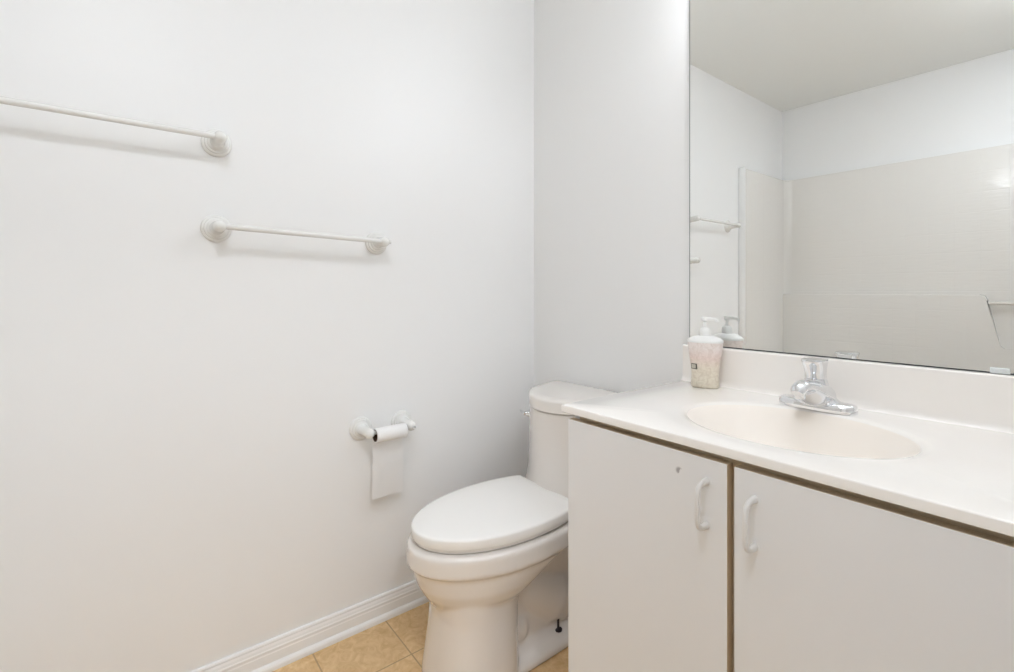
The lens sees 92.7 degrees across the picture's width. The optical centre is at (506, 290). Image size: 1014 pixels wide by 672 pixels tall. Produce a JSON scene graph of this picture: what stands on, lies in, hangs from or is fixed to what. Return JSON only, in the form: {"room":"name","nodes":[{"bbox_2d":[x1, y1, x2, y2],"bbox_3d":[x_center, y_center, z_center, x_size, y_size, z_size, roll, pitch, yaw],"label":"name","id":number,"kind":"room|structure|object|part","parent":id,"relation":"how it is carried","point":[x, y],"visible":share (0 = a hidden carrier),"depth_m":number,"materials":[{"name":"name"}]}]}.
{"room":"bathroom","nodes":[
{"label":"bathroom","id":0,"kind":"room"},
{"bbox_2d":[0,0,533,671],"bbox_3d":[-0.853,-0.100,1.317,2.572,2.360,0.100,0,0,-38],"label":"wall","id":1,"kind":"structure","parent":0,"point":[186,486],"depth_m":1.35,"materials":[{"name":"white paint"}]},
{"bbox_2d":[0,96,231,156],"bbox_3d":[-0.938,-0.398,1.132,0.530,0.073,0.085,0,0,-38],"label":"towel bar","id":2,"kind":"object","parent":1,"relation":"attached to","point":[216,143],"visible":1,"depth_m":1.16,"materials":[{"name":"white metal"}]},
{"bbox_3d":[-0.921,-0.398,1.111,0.457,0.015,0.015,0,0,-38],"label":"rail","id":3,"kind":"part","parent":2,"relation":"part of","materials":[{"name":"white metal"}]},
{"bbox_3d":[-0.758,-0.398,1.273,0.073,0.073,0.085,0,0,-38],"label":"mounting post","id":4,"kind":"part","parent":2,"relation":"part of","materials":[{"name":"white metal"}]},
{"bbox_2d":[200,215,391,253],"bbox_3d":[-0.581,-0.162,1.412,0.525,0.073,0.085,2,-1,-38],"label":"towel bar","id":5,"kind":"object","parent":1,"relation":"attached to","point":[215,228],"visible":1,"depth_m":1.32,"materials":[{"name":"white metal"}]},
{"bbox_3d":[-0.759,-0.168,1.273,0.073,0.073,0.085,2,-1,-38],"label":"mounting post","id":6,"kind":"part","parent":5,"relation":"part of","materials":[{"name":"white metal"}]},
{"bbox_3d":[-0.556,-0.162,1.398,0.474,0.015,0.015,2,-1,-38],"label":"rail","id":7,"kind":"part","parent":5,"relation":"part of","materials":[{"name":"white metal"}]},
{"bbox_3d":[-0.403,-0.156,1.551,0.073,0.073,0.085,2,-1,-38],"label":"mounting post","id":8,"kind":"part","parent":5,"relation":"part of","materials":[{"name":"white metal"}]},
{"bbox_2d":[190,580,428,671],"bbox_3d":[-0.563,1.040,1.467,1.731,0.081,0.022,0,0,-38],"label":"baseboard","id":9,"kind":"structure","parent":1,"relation":"attached to","point":[277,652],"depth_m":1.47,"materials":[{"name":"white paint"}]},
{"bbox_2d":[349,410,415,439],"bbox_3d":[-0.383,0.440,1.556,0.214,0.073,0.102,0,0,-38],"label":"toilet paper holder","id":10,"kind":"object","parent":1,"relation":"attached to","point":[360,428],"visible":0.91,"depth_m":1.54,"materials":[{"name":"white ceramic"}]},
{"bbox_3d":[-0.442,0.440,1.517,0.073,0.073,0.090,0,0,-38],"label":"mounting post","id":11,"kind":"part","parent":10,"relation":"part of","materials":[{"name":"white ceramic"}]},
{"bbox_2d":[372,423,407,498],"bbox_3d":[-0.371,0.543,1.541,0.107,0.230,0.053,0,0,-38],"label":"toilet paper roll","id":12,"kind":"object","parent":10,"relation":"hanging from","point":[387,444],"visible":0.91,"depth_m":1.55,"materials":[{"name":"white paper"}]},
{"bbox_3d":[-0.331,0.440,1.604,0.073,0.073,0.090,0,0,-38],"label":"mounting post","id":13,"kind":"part","parent":10,"relation":"part of","materials":[{"name":"white ceramic"}]},
{"bbox_2d":[272,601,567,671],"bbox_3d":[0.164,1.120,0.303,2.922,0.080,2.950,0,0,-38],"label":"floor","id":14,"kind":"structure","parent":0,"point":[396,644],"depth_m":1.44,"materials":[{"name":"tile"}]},
{"bbox_2d":[406,380,618,671],"bbox_3d":[0.036,0.711,1.493,0.732,0.737,0.418,0,0,-38],"label":"toilet","id":15,"kind":"object","parent":14,"relation":"on","point":[489,558],"visible":0.81,"depth_m":1.33,"materials":[{"name":"white ceramic"}]},
{"bbox_3d":[0.017,0.878,1.478,0.684,0.401,0.362,0,0,-38],"label":"bowl","id":16,"kind":"part","parent":15,"relation":"part of","materials":[{"name":"white ceramic"}]},
{"bbox_3d":[-0.056,0.649,1.420,0.471,0.030,0.340,0,0,-38],"label":"seat lid","id":17,"kind":"part","parent":15,"relation":"part of","materials":[{"name":"white plastic"}]},
{"bbox_3d":[-0.055,0.670,1.421,0.457,0.011,0.322,0,0,-38],"label":"seat","id":18,"kind":"part","parent":15,"relation":"part of","materials":[{"name":"white plastic"}]},
{"bbox_3d":[0.064,0.428,1.701,0.050,0.024,0.027,0,0,25],"label":"flush lever","id":19,"kind":"part","parent":15,"relation":"part of","materials":[{"name":"silver metal"}]},
{"bbox_3d":[0.213,0.541,1.631,0.263,0.308,0.408,0,0,-38],"label":"tank","id":20,"kind":"part","parent":15,"relation":"part of","materials":[{"name":"white ceramic"}]},
{"bbox_3d":[0.215,0.364,1.633,0.278,0.044,0.418,0,0,-38],"label":"tank lid","id":21,"kind":"part","parent":15,"relation":"part of","materials":[{"name":"white ceramic"}]},
{"bbox_2d":[568,415,1013,671],"bbox_3d":[0.580,0.681,0.960,0.554,0.795,0.806,0,0,-38],"label":"vanity cabinet","id":22,"kind":"object","parent":14,"relation":"on","point":[681,558],"visible":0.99,"depth_m":0.79,"materials":[{"name":"white laminate"}]},
{"bbox_3d":[0.267,0.638,0.984,0.018,0.683,0.380,0,0,-38],"label":"door","id":23,"kind":"part","parent":22,"relation":"part of","materials":[{"name":"laminate"}]},
{"bbox_3d":[0.340,0.376,0.846,0.037,0.092,0.012,0,0,-38],"label":"door handle","id":24,"kind":"part","parent":22,"relation":"part of","materials":[{"name":"white plastic"}]},
{"bbox_3d":[0.391,0.380,0.781,0.037,0.092,0.012,0,0,-38],"label":"door handle","id":25,"kind":"part","parent":22,"relation":"part of","materials":[{"name":"white plastic"}]},
{"bbox_2d":[561,344,1013,536],"bbox_3d":[0.587,0.271,0.975,0.524,0.222,0.822,0,0,-38],"label":"countertop","id":26,"kind":"structure","parent":22,"relation":"on","point":[939,442],"depth_m":0.96,"materials":[{"name":"stone"}]},
{"bbox_2d":[687,317,723,388],"bbox_3d":[0.549,0.168,1.342,0.094,0.194,0.064,0,0,36],"label":"soap dispenser","id":27,"kind":"object","parent":26,"relation":"on","point":[705,350],"visible":1,"depth_m":1.32,"materials":[{"name":"plastic"}]},
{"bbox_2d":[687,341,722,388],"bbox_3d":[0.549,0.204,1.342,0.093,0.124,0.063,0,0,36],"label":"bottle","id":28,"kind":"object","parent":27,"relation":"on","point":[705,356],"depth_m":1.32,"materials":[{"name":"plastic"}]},
{"bbox_3d":[0.563,0.325,0.965,0.321,0.110,0.402,0,0,-38],"label":"sink bowl","id":29,"kind":"part","parent":26,"relation":"part of","materials":[{"name":"ceramic"}]},
{"bbox_2d":[779,357,857,415],"bbox_3d":[0.681,0.209,1.095,0.151,0.113,0.139,0,0,-4],"label":"faucet","id":30,"kind":"object","parent":26,"relation":"on","point":[813,392],"visible":1,"depth_m":1.06,"materials":[{"name":"silver metal"}]},
{"bbox_3d":[0.661,0.229,1.065,0.123,0.072,0.077,0,0,-38],"label":"spout","id":31,"kind":"part","parent":30,"relation":"part of","materials":[{"name":"silver metal"}]},
{"bbox_3d":[0.693,0.174,1.090,0.058,0.044,0.048,0,0,-38],"label":"lever handle","id":32,"kind":"part","parent":30,"relation":"part of","materials":[{"name":"silver metal"}]},
{"bbox_3d":[0.702,0.255,1.097,0.056,0.020,0.156,0,0,-38],"label":"plate","id":33,"kind":"part","parent":30,"relation":"part of","materials":[{"name":"silver metal"}]},
{"bbox_3d":[0.517,0.638,0.664,0.018,0.683,0.409,0,0,-38],"label":"door","id":34,"kind":"part","parent":22,"relation":"part of","materials":[{"name":"white laminate"}]},
{"bbox_2d":[534,0,996,392],"bbox_3d":[0.654,-0.100,1.399,0.100,2.360,1.630,0,0,-38],"label":"wall","id":35,"kind":"structure","parent":0,"point":[611,77],"depth_m":1.69,"materials":[{"name":"white paint"}]},
{"bbox_2d":[681,344,1013,433],"bbox_3d":[0.782,0.214,1.127,0.030,0.108,0.822,0,0,-38],"label":"backsplash","id":36,"kind":"structure","parent":35,"relation":"attached to","point":[981,400],"depth_m":1.05,"materials":[{"name":"stone"}]},
{"bbox_2d":[689,0,1013,374],"bbox_3d":[0.792,-0.361,1.133,0.009,1.040,0.798,0,0,-38],"label":"wall mirror","id":37,"kind":"object","parent":35,"relation":"attached to","point":[851,162],"visible":0.97,"depth_m":1.11,"materials":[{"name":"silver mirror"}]}
]}

